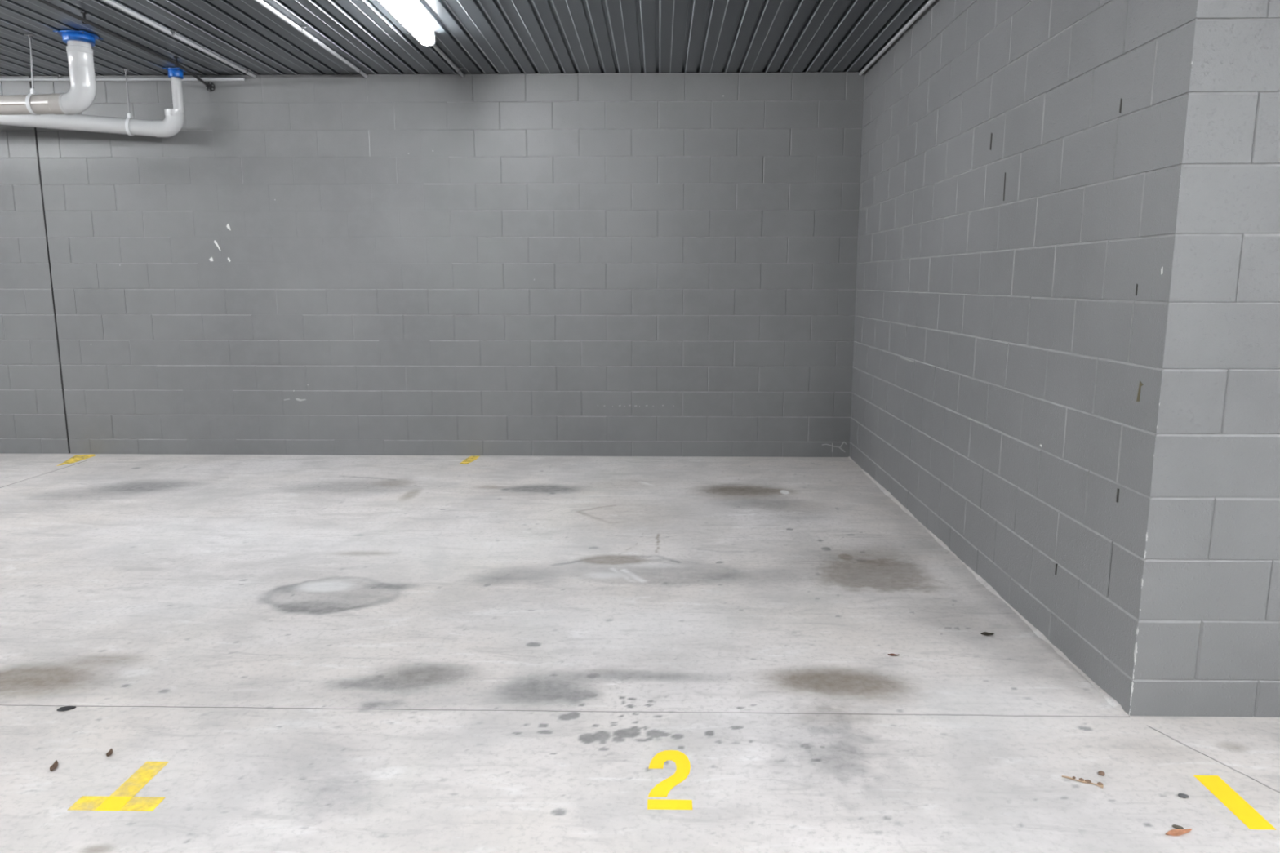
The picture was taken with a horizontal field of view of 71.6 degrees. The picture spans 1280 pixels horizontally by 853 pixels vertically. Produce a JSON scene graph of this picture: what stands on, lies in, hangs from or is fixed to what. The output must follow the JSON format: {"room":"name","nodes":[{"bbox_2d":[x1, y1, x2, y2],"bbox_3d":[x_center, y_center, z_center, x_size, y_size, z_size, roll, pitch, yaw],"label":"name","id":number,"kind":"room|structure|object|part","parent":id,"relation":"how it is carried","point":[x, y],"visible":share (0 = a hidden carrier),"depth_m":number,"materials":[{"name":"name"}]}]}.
{"room":"parking garage","nodes":[
{"label":"parking garage","id":0,"kind":"room"},
{"bbox_2d":[0,71,864,457],"bbox_3d":[-2.988,-1.231,7.038,9.726,2.927,0.201,0,9,1],"label":"wall","id":1,"kind":"structure","parent":0,"point":[624,264],"depth_m":6.91,"materials":[{"name":"grey concrete"}]},
{"bbox_2d":[29,75,70,448],"bbox_3d":[-4.636,-1.255,7.046,0.016,2.880,0.146,0,9,1],"label":"trim","id":2,"kind":"structure","parent":1,"relation":"attached to","point":[46,237],"depth_m":6.99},
{"bbox_2d":[0,74,244,81],"bbox_3d":[-5.369,-2.646,6.740,4.768,0.064,0.032,0,9,1],"label":"conduit","id":3,"kind":"object","parent":1,"relation":"attached to","point":[58,78],"visible":0.78,"depth_m":6.70,"materials":[{"name":"metal"}]},
{"bbox_2d":[0,0,928,75],"bbox_3d":[-1.705,-1.479,-1.119,13.165,0.204,16.200,0,9,1],"label":"ceiling","id":4,"kind":"structure","parent":0,"point":[477,36],"depth_m":5.67,"materials":[{"name":"metal"}]},
{"bbox_2d":[23,34,40,115],"bbox_3d":[-3.861,-2.239,5.654,0.064,0.487,0.132,0,9,1],"label":"hanger","id":5,"kind":"object","parent":4,"relation":"attached to","point":[33,91],"visible":0.8,"depth_m":5.63,"materials":[{"name":"metal"}]},
{"bbox_3d":[-3.871,-2.310,5.643,0.030,0.337,0.010,0,9,1],"label":"rod","id":6,"kind":"part","parent":5,"relation":"part of","materials":[{"name":"metal"}]},
{"bbox_2d":[0,30,103,115],"bbox_3d":[-5.609,-2.214,5.695,4.336,0.550,0.219,0,9,1],"label":"drain pipe","id":7,"kind":"object","parent":4,"relation":"attached to","point":[81,95],"visible":1,"depth_m":5.62,"materials":[{"name":"plastic"}]},
{"bbox_2d":[0,67,186,137],"bbox_3d":[-5.563,-2.359,6.356,4.445,0.479,0.155,-1,9,-6],"label":"drain pipe","id":8,"kind":"object","parent":4,"relation":"attached to","point":[173,122],"visible":0.92,"depth_m":6.52,"materials":[{"name":"plastic"}]},
{"bbox_2d":[37,0,215,91],"bbox_3d":[-3.245,-2.208,4.316,0.067,0.125,4.868,0,9,0],"label":"pipe","id":9,"kind":"object","parent":4,"relation":"attached to","point":[210,86],"visible":1,"depth_m":5.56,"materials":[{"name":"metal"}]},
{"bbox_2d":[120,68,133,135],"bbox_3d":[-3.777,-2.395,6.555,0.064,0.471,0.130,0,9,1],"label":"hanger","id":10,"kind":"object","parent":4,"relation":"attached to","point":[129,114],"visible":0.83,"depth_m":6.54,"materials":[{"name":"metal"}]},
{"bbox_3d":[-3.780,-2.464,6.541,0.010,0.324,0.018,-8,12,-39],"label":"rod","id":11,"kind":"part","parent":10,"relation":"part of","materials":[{"name":"metal"}]},
{"bbox_2d":[102,0,256,78],"bbox_3d":[-2.923,-2.241,4.243,0.059,0.031,4.975,0,9,1],"label":"conduit","id":12,"kind":"object","parent":4,"relation":"attached to","point":[112,2],"visible":1,"depth_m":5.56,"materials":[{"name":"metal"}]},
{"bbox_2d":[255,0,367,77],"bbox_3d":[-2.098,-2.238,4.226,0.052,0.031,4.975,0,9,1],"label":"conduit","id":13,"kind":"object","parent":4,"relation":"attached to","point":[262,2],"visible":1,"depth_m":5.55,"materials":[{"name":"metal"}]},
{"bbox_2d":[378,0,435,46],"bbox_3d":[-1.341,-2.335,4.977,0.089,0.085,1.200,0,9,1],"label":"ceiling light","id":14,"kind":"object","parent":4,"relation":"attached to","point":[401,10],"visible":1,"depth_m":5.10,"materials":[{"name":"white plastic"}]},
{"bbox_2d":[431,39,464,77],"bbox_3d":[-1.333,-2.548,6.115,0.051,0.031,1.115,0,9,1],"label":"conduit","id":15,"kind":"object","parent":4,"relation":"attached to","point":[435,46],"visible":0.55,"depth_m":6.19,"materials":[{"name":"metal"}]},
{"bbox_2d":[858,0,935,75],"bbox_3d":[1.608,-2.284,4.503,0.051,0.031,4.252,0,9,1],"label":"conduit","id":16,"kind":"object","parent":4,"relation":"attached to","point":[929,2],"visible":1,"depth_m":5.52,"materials":[{"name":"metal"}]},
{"bbox_2d":[0,453,1279,852],"bbox_3d":[-2.519,1.506,-0.612,15.000,0.001,16.200,0,9,1],"label":"floor","id":17,"kind":"structure","parent":0,"point":[321,653],"depth_m":3.15,"materials":[{"name":"concrete"}]},
{"bbox_2d":[49,760,57,771],"bbox_3d":[-1.692,0.981,2.561,0.018,0.008,0.060,-3,10,-20],"label":"dry leaf","id":18,"kind":"object","parent":17,"relation":"on","point":[55,765],"visible":1,"depth_m":2.56,"materials":[{"name":"brown plant"}]},
{"bbox_2d":[56,706,75,711],"bbox_3d":[-1.883,0.925,2.912,0.056,0.006,0.033,-3,10,-19],"label":"scrap","id":19,"kind":"object","parent":17,"relation":"on","point":[67,708],"visible":1,"depth_m":2.91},
{"bbox_2d":[56,454,95,466],"bbox_3d":[-4.415,0.263,6.967,0.164,0.002,0.449,-3,10,-15],"label":"line marking","id":20,"kind":"object","parent":17,"relation":"on","point":[77,457],"visible":1,"depth_m":6.99,"materials":[{"name":"yellow paint"}]},
{"bbox_2d":[106,747,112,756],"bbox_3d":[-1.575,0.969,2.634,0.016,0.008,0.046,-3,10,-17],"label":"dry leaf","id":21,"kind":"object","parent":17,"relation":"on","point":[110,752],"visible":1,"depth_m":2.64,"materials":[{"name":"brown plant"}]},
{"bbox_2d":[70,761,168,811],"bbox_3d":[-1.405,1.000,2.473,0.229,0.002,0.242,0,9,1],"label":"tee marking","id":22,"kind":"object","parent":17,"relation":"on","point":[140,780],"visible":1,"depth_m":2.40,"materials":[{"name":"yellow paint"}]},
{"bbox_3d":[-1.411,0.995,2.505,0.066,0.002,0.178,0,9,1],"label":"stem","id":23,"kind":"part","parent":22,"relation":"part of","materials":[{"name":"yellow paint"}]},
{"bbox_2d":[459,456,479,464],"bbox_3d":[-1.337,0.264,6.963,0.088,0.002,0.337,1,9,4],"label":"line marking","id":24,"kind":"object","parent":17,"relation":"on","point":[469,460],"visible":1,"depth_m":6.97,"materials":[{"name":"yellow paint"}]},
{"bbox_2d":[647,750,692,809],"bbox_3d":[0.084,0.995,2.509,0.122,0.002,0.302,0,9,1],"label":"number","id":25,"kind":"object","parent":17,"relation":"on","point":[681,760],"visible":1,"depth_m":2.49,"materials":[{"name":"yellow paint"}]},
{"bbox_2d":[980,631,994,635],"bbox_3d":[1.382,0.824,3.526,0.055,0.007,0.031,0,9,-2],"label":"dry leaf","id":26,"kind":"object","parent":17,"relation":"on","point":[984,633],"visible":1,"depth_m":3.53,"materials":[{"name":"plant"}]},
{"bbox_2d":[1062,775,1103,787],"bbox_3d":[1.241,0.992,2.488,0.105,0.015,0.012,5,11,30],"label":"twig","id":27,"kind":"object","parent":17,"relation":"on","point":[1081,780],"visible":1,"depth_m":2.48,"materials":[{"name":"wood"}]},
{"bbox_2d":[1097,770,1105,776],"bbox_3d":[1.315,0.987,2.526,0.018,0.011,0.020,4,10,22],"label":"seed pod","id":28,"kind":"object","parent":17,"relation":"on","point":[1102,773],"visible":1,"depth_m":2.52,"materials":[{"name":"brown plant"}]},
{"bbox_2d":[1172,824,1183,829],"bbox_3d":[1.383,1.030,2.280,0.026,0.007,0.012,4,10,21],"label":"seed pod","id":29,"kind":"object","parent":17,"relation":"on","point":[1177,827],"visible":1,"depth_m":2.28,"materials":[{"name":"plant"}]},
{"bbox_2d":[1165,828,1191,835],"bbox_3d":[1.371,1.032,2.257,0.082,0.007,0.023,-2,10,-15],"label":"dry leaf","id":30,"kind":"object","parent":17,"relation":"on","point":[1174,832],"visible":1,"depth_m":2.26,"materials":[{"name":"orange plant"}]},
{"bbox_2d":[1177,793,1188,798],"bbox_3d":[1.481,1.006,2.416,0.027,0.010,0.016,2,10,12],"label":"pebble","id":31,"kind":"object","parent":17,"relation":"on","point":[1180,795],"visible":1,"depth_m":2.41,"materials":[{"name":"stone"}]},
{"bbox_2d":[1193,775,1275,830],"bbox_3d":[1.604,1.014,2.398,0.072,0.002,0.251,0,9,1],"label":"line marking","id":32,"kind":"object","parent":17,"relation":"on","point":[1248,815],"visible":1,"depth_m":2.39,"materials":[{"name":"yellow paint"}]},
{"bbox_2d":[848,0,1279,717],"bbox_3d":[2.963,-0.848,4.711,2.675,2.927,4.274,0,9,1],"label":"wall","id":33,"kind":"structure","parent":0,"point":[1066,351],"depth_m":3.11,"materials":[{"name":"grey concrete"}]},
{"bbox_2d":[847,456,1130,716],"bbox_3d":[1.612,0.585,4.970,0.034,0.016,4.270,0,9,1],"label":"trim","id":34,"kind":"structure","parent":33,"relation":"attached to","point":[1110,700],"depth_m":3.80,"materials":[{"name":"concrete"}]}
]}

